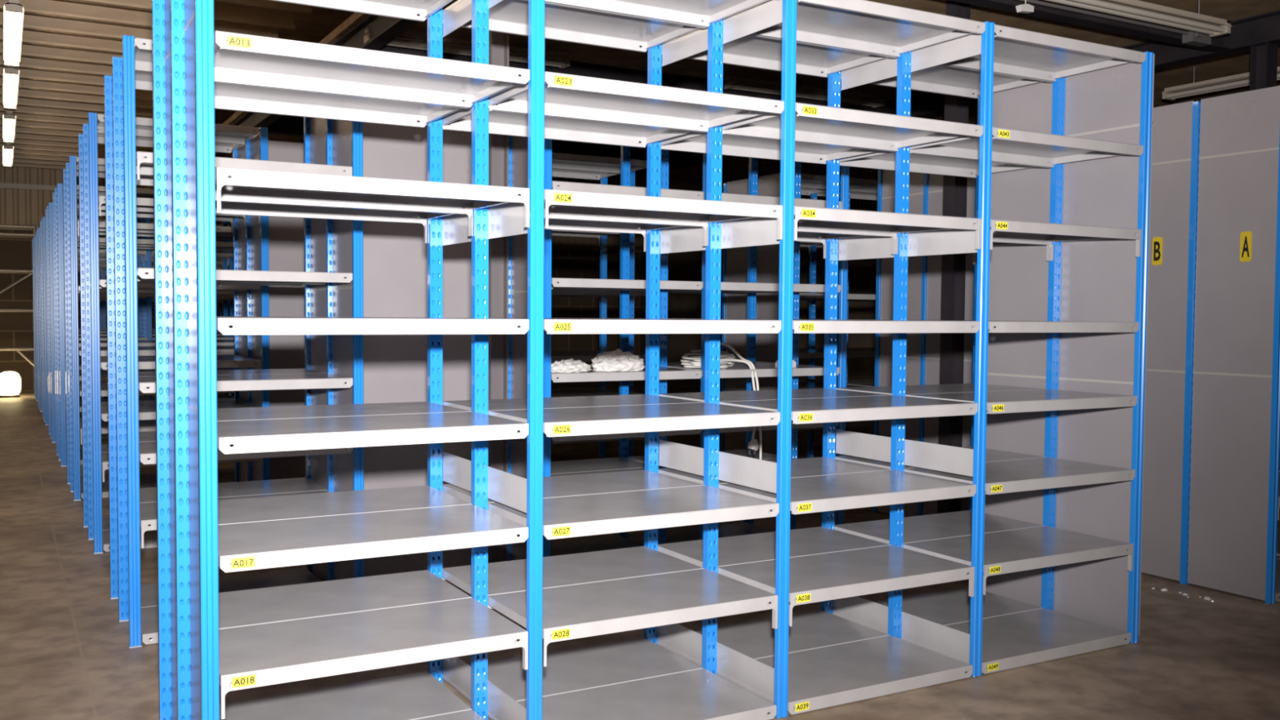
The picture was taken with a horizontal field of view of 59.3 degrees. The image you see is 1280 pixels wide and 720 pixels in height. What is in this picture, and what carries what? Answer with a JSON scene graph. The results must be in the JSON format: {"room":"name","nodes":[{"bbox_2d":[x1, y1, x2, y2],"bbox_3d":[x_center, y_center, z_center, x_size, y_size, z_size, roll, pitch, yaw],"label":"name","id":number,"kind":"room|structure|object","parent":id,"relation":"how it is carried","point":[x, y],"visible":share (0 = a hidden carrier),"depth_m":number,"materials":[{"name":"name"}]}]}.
{"room":"warehouse","nodes":[
{"label":"warehouse","id":0,"kind":"room"},
{"bbox_2d":[214,5,354,124],"bbox_3d":[0.085,-3.297,10.898,16.400,0.120,27.900,-1,3,-30],"label":"ceiling","id":1,"kind":"structure","parent":0,"point":[313,27],"depth_m":11.03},
{"bbox_2d":[2,142,13,166],"bbox_3d":[-9.776,-3.348,17.380,0.150,0.454,2.300,-1,3,-30],"label":"light","id":2,"kind":"object","parent":1,"relation":"hanging from","point":[7,148],"visible":0.86,"depth_m":17.20,"materials":[{"name":"beige plastic"}]},
{"bbox_2d":[2,108,16,142],"bbox_3d":[-8.283,-3.229,14.752,0.150,0.454,2.250,-1,3,-30],"label":"light","id":3,"kind":"object","parent":1,"relation":"hanging from","point":[9,119],"visible":0.84,"depth_m":14.55,"materials":[{"name":"beige plastic"}]},
{"bbox_2d":[2,66,20,109],"bbox_3d":[-6.783,-3.109,12.110,0.150,0.454,2.250,-1,3,-30],"label":"light","id":4,"kind":"object","parent":1,"relation":"hanging from","point":[11,74],"visible":0.86,"depth_m":11.94,"materials":[{"name":"beige plastic"}]},
{"bbox_2d":[2,0,25,66],"bbox_3d":[-5.468,-3.005,9.795,0.150,0.454,2.300,-1,3,-30],"label":"light","id":5,"kind":"object","parent":1,"relation":"hanging from","point":[13,11],"visible":1,"depth_m":9.59,"materials":[{"name":"beige plastic"}]},
{"bbox_2d":[0,161,66,169],"bbox_3d":[-11.286,-3.532,19.590,4.798,0.270,0.135,-1,3,-30],"label":"joist","id":6,"kind":"object","parent":1,"relation":"attached to","point":[15,164],"visible":0.02,"depth_m":19.91,"materials":[{"name":"beige paint"}]},
{"bbox_2d":[0,152,69,161],"bbox_3d":[-10.674,-3.483,18.512,4.798,0.270,0.135,-1,3,-30],"label":"joist","id":7,"kind":"object","parent":1,"relation":"attached to","point":[15,156],"visible":0.02,"depth_m":18.84,"materials":[{"name":"beige paint"}]},
{"bbox_2d":[0,157,69,165],"bbox_3d":[-10.980,-3.507,19.051,4.798,0.270,0.135,-1,3,-30],"label":"joist","id":8,"kind":"object","parent":1,"relation":"attached to","point":[15,160],"visible":0.02,"depth_m":19.38,"materials":[{"name":"beige paint"}]},
{"bbox_2d":[0,119,83,131],"bbox_3d":[-8.839,-3.337,15.280,4.798,0.270,0.135,-1,3,-30],"label":"joist","id":9,"kind":"object","parent":1,"relation":"attached to","point":[20,123],"visible":0.02,"depth_m":15.62,"materials":[{"name":"beige paint"}]},
{"bbox_2d":[0,125,83,137],"bbox_3d":[-9.145,-3.361,15.819,4.798,0.270,0.135,-1,3,-30],"label":"joist","id":10,"kind":"object","parent":1,"relation":"attached to","point":[18,130],"visible":0.02,"depth_m":16.16,"materials":[{"name":"beige paint"}]},
{"bbox_2d":[0,111,88,124],"bbox_3d":[-8.533,-3.312,14.741,4.798,0.270,0.135,-1,3,-30],"label":"joist","id":11,"kind":"object","parent":1,"relation":"attached to","point":[22,117],"visible":0.02,"depth_m":15.07,"materials":[{"name":"beige paint"}]},
{"bbox_2d":[0,142,105,155],"bbox_3d":[-10.062,-3.434,17.435,4.798,0.270,0.135,-1,3,-30],"label":"joist","id":12,"kind":"object","parent":1,"relation":"attached to","point":[38,148],"visible":0.02,"depth_m":17.80,"materials":[{"name":"beige paint"}]},
{"bbox_2d":[0,147,105,158],"bbox_3d":[-10.368,-3.459,17.974,4.798,0.270,0.135,-1,3,-30],"label":"joist","id":13,"kind":"object","parent":1,"relation":"attached to","point":[15,151],"visible":0.02,"depth_m":18.34,"materials":[{"name":"beige paint"}]},
{"bbox_2d":[0,53,112,75],"bbox_3d":[-6.697,-3.166,11.509,4.798,0.270,0.135,-1,3,-30],"label":"joist","id":14,"kind":"object","parent":1,"relation":"attached to","point":[26,62],"visible":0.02,"depth_m":11.85,"materials":[{"name":"beige paint"}]},
{"bbox_2d":[0,26,122,53],"bbox_3d":[-6.085,-3.117,10.432,4.798,0.270,0.135,-1,3,-30],"label":"joist","id":15,"kind":"object","parent":1,"relation":"attached to","point":[29,37],"visible":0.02,"depth_m":10.78,"materials":[{"name":"beige paint"}]},
{"bbox_2d":[0,40,122,65],"bbox_3d":[-6.391,-3.142,10.970,4.798,0.270,0.135,-1,3,-30],"label":"joist","id":16,"kind":"object","parent":1,"relation":"attached to","point":[28,50],"visible":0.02,"depth_m":11.31,"materials":[{"name":"beige paint"}]},
{"bbox_2d":[0,9,151,39],"bbox_3d":[-5.779,-3.093,9.893,4.798,0.270,0.135,-1,3,-30],"label":"joist","id":17,"kind":"object","parent":1,"relation":"attached to","point":[31,21],"visible":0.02,"depth_m":10.27,"materials":[{"name":"beige paint"}]},
{"bbox_2d":[0,76,152,100],"bbox_3d":[-7.309,-3.215,12.586,4.798,0.270,0.135,-1,3,-30],"label":"joist","id":18,"kind":"object","parent":1,"relation":"attached to","point":[23,83],"visible":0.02,"depth_m":12.98,"materials":[{"name":"beige paint"}]},
{"bbox_2d":[0,86,152,108],"bbox_3d":[-7.615,-3.239,13.125,4.798,0.270,0.135,-1,3,-30],"label":"joist","id":19,"kind":"object","parent":1,"relation":"attached to","point":[25,93],"visible":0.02,"depth_m":13.53,"materials":[{"name":"beige paint"}]},
{"bbox_2d":[0,65,152,91],"bbox_3d":[-7.003,-3.191,12.048,4.798,0.270,0.135,-1,3,-30],"label":"joist","id":20,"kind":"object","parent":1,"relation":"attached to","point":[25,73],"visible":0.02,"depth_m":12.39,"materials":[{"name":"beige paint"}]},
{"bbox_2d":[0,95,152,116],"bbox_3d":[-7.921,-3.264,13.664,4.798,0.270,0.135,-1,3,-30],"label":"joist","id":21,"kind":"object","parent":1,"relation":"attached to","point":[22,101],"visible":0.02,"depth_m":14.08,"materials":[{"name":"beige paint"}]},
{"bbox_2d":[0,103,152,119],"bbox_3d":[-8.227,-3.288,14.203,4.798,0.270,0.135,-1,3,-30],"label":"joist","id":22,"kind":"object","parent":1,"relation":"attached to","point":[20,108],"visible":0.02,"depth_m":14.54,"materials":[{"name":"beige paint"}]},
{"bbox_2d":[0,137,153,152],"bbox_3d":[-9.757,-3.410,16.896,4.798,0.270,0.135,-1,3,-30],"label":"joist","id":23,"kind":"object","parent":1,"relation":"attached to","point":[18,141],"visible":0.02,"depth_m":17.30,"materials":[{"name":"beige paint"}]},
{"bbox_2d":[0,131,153,148],"bbox_3d":[-9.451,-3.385,16.357,4.798,0.270,0.135,-1,3,-30],"label":"joist","id":24,"kind":"object","parent":1,"relation":"attached to","point":[17,135],"visible":0.02,"depth_m":16.71,"materials":[{"name":"beige paint"}]},
{"bbox_2d":[0,0,278,38],"bbox_3d":[-5.473,-3.069,9.354,4.798,0.270,0.135,-1,3,-30],"label":"ceiling beam","id":25,"kind":"structure","parent":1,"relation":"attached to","point":[56,8],"depth_m":9.81,"materials":[{"name":"beige paint"}]},
{"bbox_2d":[66,0,295,29],"bbox_3d":[-5.167,-3.044,8.816,4.798,0.270,0.135,-1,3,-30],"label":"joist","id":26,"kind":"object","parent":1,"relation":"attached to","point":[226,11],"visible":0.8,"depth_m":9.77,"materials":[{"name":"beige paint"}]},
{"bbox_2d":[213,0,312,13],"bbox_3d":[-4.861,-3.020,8.277,4.798,0.270,0.135,-1,3,-30],"label":"joist","id":27,"kind":"object","parent":1,"relation":"attached to","point":[262,3],"visible":0.88,"depth_m":9.30,"materials":[{"name":"beige paint"}]},
{"bbox_2d":[0,229,646,391],"bbox_3d":[-6.766,-1.643,23.022,16.000,4.280,0.200,-1,3,-30],"label":"wall","id":28,"kind":"structure","parent":0,"point":[16,329],"depth_m":25.66,"materials":[{"name":"black"}]},
{"bbox_2d":[0,182,57,191],"bbox_3d":[-6.664,-3.200,22.799,16.000,0.090,0.074,-1,3,-30],"label":"trim","id":29,"kind":"structure","parent":28,"relation":"attached to","point":[5,185],"depth_m":20.27,"materials":[{"name":"beige metal"}]},
{"bbox_2d":[0,165,646,252],"bbox_3d":[-6.702,-3.112,22.844,15.975,1.330,0.033,-1,3,-30],"label":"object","id":30,"kind":"structure","parent":28,"relation":"attached to","point":[18,206],"depth_m":20.44,"materials":[{"name":"beige metal"}]},
{"bbox_2d":[0,377,1279,719],"bbox_3d":[0.053,1.114,11.079,16.400,0.150,27.900,-1,3,-30],"label":"floor","id":31,"kind":"structure","parent":0,"point":[65,653],"depth_m":5.04,"materials":[{"name":"concrete"}]},
{"bbox_2d":[0,371,21,397],"bbox_3d":[-10.711,0.411,19.090,0.356,0.440,0.356,-1,3,-30],"label":"lamp","id":32,"kind":"object","parent":31,"relation":"on","point":[10,381],"visible":1,"depth_m":18.97,"materials":[{"name":"white"}]},
{"bbox_2d":[0,223,35,371],"bbox_3d":[-11.355,-0.881,19.501,1.576,2.980,0.615,-1,3,-30],"label":"scaffold tower","id":33,"kind":"object","parent":31,"relation":"on","point":[2,227],"visible":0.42,"depth_m":19.51,"materials":[{"name":"beige"}]},
{"bbox_2d":[32,235,230,400],"bbox_3d":[-8.333,-0.720,19.731,4.052,2.682,1.004,-1,3,-30],"label":"shelving rack","id":34,"kind":"object","parent":31,"relation":"on","point":[102,272],"visible":0.21,"depth_m":18.77,"materials":[{"name":"blue metal"}]},
{"bbox_2d":[35,227,230,411],"bbox_3d":[-7.247,-0.633,17.819,4.052,2.682,1.004,-1,3,-30],"label":"shelving rack","id":35,"kind":"object","parent":31,"relation":"on","point":[37,233],"visible":0.21,"depth_m":16.78,"materials":[{"name":"blue metal"}]},
{"bbox_2d":[40,216,230,425],"bbox_3d":[-6.162,-0.547,15.908,4.052,2.682,1.004,-1,3,-30],"label":"shelving rack","id":36,"kind":"object","parent":31,"relation":"on","point":[42,224],"visible":0.12,"depth_m":14.80,"materials":[{"name":"blue metal"}]},
{"bbox_2d":[45,202,234,442],"bbox_3d":[-5.076,-0.460,13.996,4.052,2.682,1.004,-1,3,-30],"label":"shelving rack","id":37,"kind":"object","parent":31,"relation":"on","point":[144,255],"visible":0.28,"depth_m":13.05,"materials":[{"name":"blue metal"}]},
{"bbox_2d":[53,183,234,466],"bbox_3d":[-3.990,-0.374,12.085,4.052,2.682,1.004,-1,3,-30],"label":"shelving rack","id":38,"kind":"object","parent":31,"relation":"on","point":[58,196],"visible":0.17,"depth_m":11.03,"materials":[{"name":"blue metal"}]},
{"bbox_2d":[62,155,235,500],"bbox_3d":[-2.905,-0.287,10.173,4.052,2.682,1.004,-1,3,-30],"label":"shelving rack","id":39,"kind":"object","parent":31,"relation":"on","point":[71,226],"visible":0.16,"depth_m":9.13,"materials":[{"name":"blue metal"}]},
{"bbox_2d":[78,112,647,554],"bbox_3d":[-1.819,-0.201,8.261,4.052,2.682,1.004,-1,3,-30],"label":"shelving rack","id":40,"kind":"object","parent":31,"relation":"on","point":[260,242],"visible":0.34,"depth_m":7.72,"materials":[{"name":"blue metal"}]},
{"bbox_2d":[103,35,848,648],"bbox_3d":[-0.734,-0.114,6.350,4.052,2.682,1.004,-1,3,-30],"label":"shelving rack","id":41,"kind":"object","parent":31,"relation":"on","point":[353,268],"visible":0.52,"depth_m":5.98,"materials":[{"name":"blue metal"}]},
{"bbox_2d":[551,358,591,373],"bbox_3d":[-0.381,0.027,6.087,0.279,0.075,0.152,-1,3,-35],"label":"plastic bag","id":42,"kind":"object","parent":41,"relation":"on","point":[571,365],"visible":0.96,"depth_m":6.03,"materials":[{"name":"white plastic"}]},
{"bbox_2d":[591,348,645,371],"bbox_3d":[-0.121,-0.002,6.245,0.314,0.124,0.176,0,3,-21],"label":"plastic bag","id":43,"kind":"object","parent":41,"relation":"on","point":[617,360],"visible":1,"depth_m":6.18,"materials":[{"name":"white plastic"}]},
{"bbox_2d":[680,342,762,459],"bbox_3d":[0.473,0.253,6.644,0.485,0.715,0.240,0,2,-5],"label":"cable","id":44,"kind":"object","parent":41,"relation":"on","point":[693,362],"visible":0.66,"depth_m":6.59,"materials":[{"name":"white plastic"}]},
{"bbox_2d":[775,360,795,367],"bbox_3d":[0.880,0.023,6.793,0.120,0.045,0.060,-2,3,-41],"label":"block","id":45,"kind":"object","parent":41,"relation":"on","point":[793,364],"visible":0.35,"depth_m":6.79,"materials":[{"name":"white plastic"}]},
{"bbox_2d":[488,31,509,563],"bbox_3d":[-0.785,-0.466,6.147,0.160,3.400,0.160,-1,3,-30],"label":"steel column","id":46,"kind":"structure","parent":31,"relation":"on","point":[499,42],"depth_m":6.14,"materials":[{"name":"grey metal"}]},
{"bbox_2d":[151,0,1154,719],"bbox_3d":[0.297,-0.033,4.545,4.062,2.682,1.004,-1,3,-30],"label":"shelving rack","id":47,"kind":"object","parent":31,"relation":"on","point":[1048,543],"visible":1,"depth_m":4.36,"materials":[{"name":"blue metal"}]},
{"bbox_2d":[720,173,877,457],"bbox_3d":[1.888,-0.265,10.364,2.052,2.692,1.004,-1,3,-30],"label":"shelving rack","id":48,"kind":"object","parent":31,"relation":"on","point":[735,260],"visible":0.23,"depth_m":10.01,"materials":[{"name":"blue metal"}]},
{"bbox_2d":[872,168,976,517],"bbox_3d":[2.914,-0.183,8.556,2.052,2.692,1.004,-1,3,-30],"label":"shelving rack","id":49,"kind":"object","parent":31,"relation":"on","point":[926,190],"visible":0.16,"depth_m":8.09,"materials":[{"name":"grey metal"}]},
{"bbox_2d":[937,0,970,513],"bbox_3d":[2.118,-0.604,7.594,0.176,3.600,0.176,-1,3,-30],"label":"steel column","id":50,"kind":"structure","parent":31,"relation":"on","point":[956,108],"depth_m":7.58,"materials":[{"name":"metal"}]},
{"bbox_2d":[1141,85,1279,604],"bbox_3d":[3.941,-0.102,6.749,2.052,2.692,1.004,-1,3,-30],"label":"shelving rack","id":51,"kind":"object","parent":31,"relation":"on","point":[1211,496],"visible":0.79,"depth_m":6.13,"materials":[{"name":"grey metal"}]},
{"bbox_2d":[1249,42,1277,90],"bbox_3d":[4.348,-0.501,7.921,0.192,3.400,0.192,-1,3,-30],"label":"steel column","id":52,"kind":"structure","parent":31,"relation":"on","point":[1264,58],"depth_m":7.85,"materials":[{"name":"metal"}]},
{"bbox_2d":[145,0,1279,200],"bbox_3d":[1.533,-2.670,13.187,11.240,0.060,25.000,-1,3,-30],"label":"ceiling","id":53,"kind":"structure","parent":0,"point":[691,178],"depth_m":9.39,"materials":[{"name":"black"}]},
{"bbox_2d":[151,13,419,189],"bbox_3d":[-3.491,-2.481,10.861,0.120,0.200,23.900,-1,3,-30],"label":"steel beam","id":54,"kind":"structure","parent":53,"relation":"attached to","point":[383,29],"depth_m":8.15,"materials":[{"name":"metal"}]},
{"bbox_2d":[363,27,570,68],"bbox_3d":[-1.289,-2.399,8.582,1.620,0.144,0.150,-1,3,-30],"label":"light","id":55,"kind":"object","parent":53,"relation":"hanging from","point":[405,40],"visible":0.43,"depth_m":8.50,"materials":[{"name":"beige"}]},
{"bbox_2d":[266,115,677,167],"bbox_3d":[-1.794,-2.567,13.259,5.180,0.200,0.120,-1,3,-30],"label":"steel beam","id":56,"kind":"structure","parent":53,"relation":"attached to","point":[287,125],"depth_m":13.81,"materials":[{"name":"metal"}]},
{"bbox_2d":[377,44,884,112],"bbox_3d":[0.130,-2.414,9.870,5.180,0.200,0.120,-1,3,-30],"label":"steel beam","id":57,"kind":"structure","parent":53,"relation":"attached to","point":[580,68],"depth_m":9.72,"materials":[{"name":"metal"}]},
{"bbox_2d":[723,74,884,107],"bbox_3d":[1.512,-2.444,10.170,1.720,0.144,0.150,-1,3,-30],"label":"light","id":58,"kind":"object","parent":53,"relation":"hanging from","point":[731,82],"visible":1,"depth_m":10.10,"materials":[{"name":"beige metal"}]},
{"bbox_2d":[551,9,1279,184],"bbox_3d":[1.153,-2.555,13.495,0.160,0.200,23.900,-1,3,-30],"label":"steel beam","id":59,"kind":"structure","parent":53,"relation":"attached to","point":[1256,30],"depth_m":8.49,"materials":[{"name":"metal"}]},
{"bbox_2d":[1015,0,1034,13],"bbox_3d":[2.342,-2.243,6.835,0.116,0.260,0.040,-1,3,-30],"label":"pendant light","id":60,"kind":"object","parent":53,"relation":"hanging from","point":[1024,8],"visible":1,"depth_m":6.82,"materials":[{"name":"white plastic"}]},
{"bbox_2d":[950,0,1231,52],"bbox_3d":[1.907,-2.272,6.742,5.180,0.200,0.120,-1,3,-30],"label":"steel beam","id":61,"kind":"structure","parent":53,"relation":"attached to","point":[1039,11],"depth_m":7.35,"materials":[{"name":"metal"}]},
{"bbox_2d":[1017,0,1211,47],"bbox_3d":[2.799,-2.211,7.117,2.560,0.120,0.104,-1,3,-30],"label":"conduit","id":62,"kind":"object","parent":61,"relation":"attached to","point":[1189,37],"visible":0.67,"depth_m":7.45,"materials":[{"name":"grey metal"}]},
{"bbox_2d":[1044,0,1231,36],"bbox_3d":[3.020,-2.269,7.030,2.020,0.214,0.150,-1,3,-30],"label":"light","id":63,"kind":"object","parent":53,"relation":"hanging from","point":[1133,9],"visible":1,"depth_m":7.16,"materials":[{"name":"beige metal"}]},
{"bbox_2d":[1161,66,1279,100],"bbox_3d":[4.990,-2.320,8.866,0.150,0.234,1.850,-1,3,-30],"label":"light","id":64,"kind":"object","parent":53,"relation":"hanging from","point":[1241,80],"visible":0.76,"depth_m":9.31,"materials":[{"name":"beige metal"}]},
{"bbox_2d":[666,199,877,383],"bbox_3d":[7.114,-1.212,14.984,0.200,4.280,27.900,-1,3,-30],"label":"wall","id":65,"kind":"structure","parent":0,"point":[686,265],"depth_m":21.44,"materials":[{"name":"black"}]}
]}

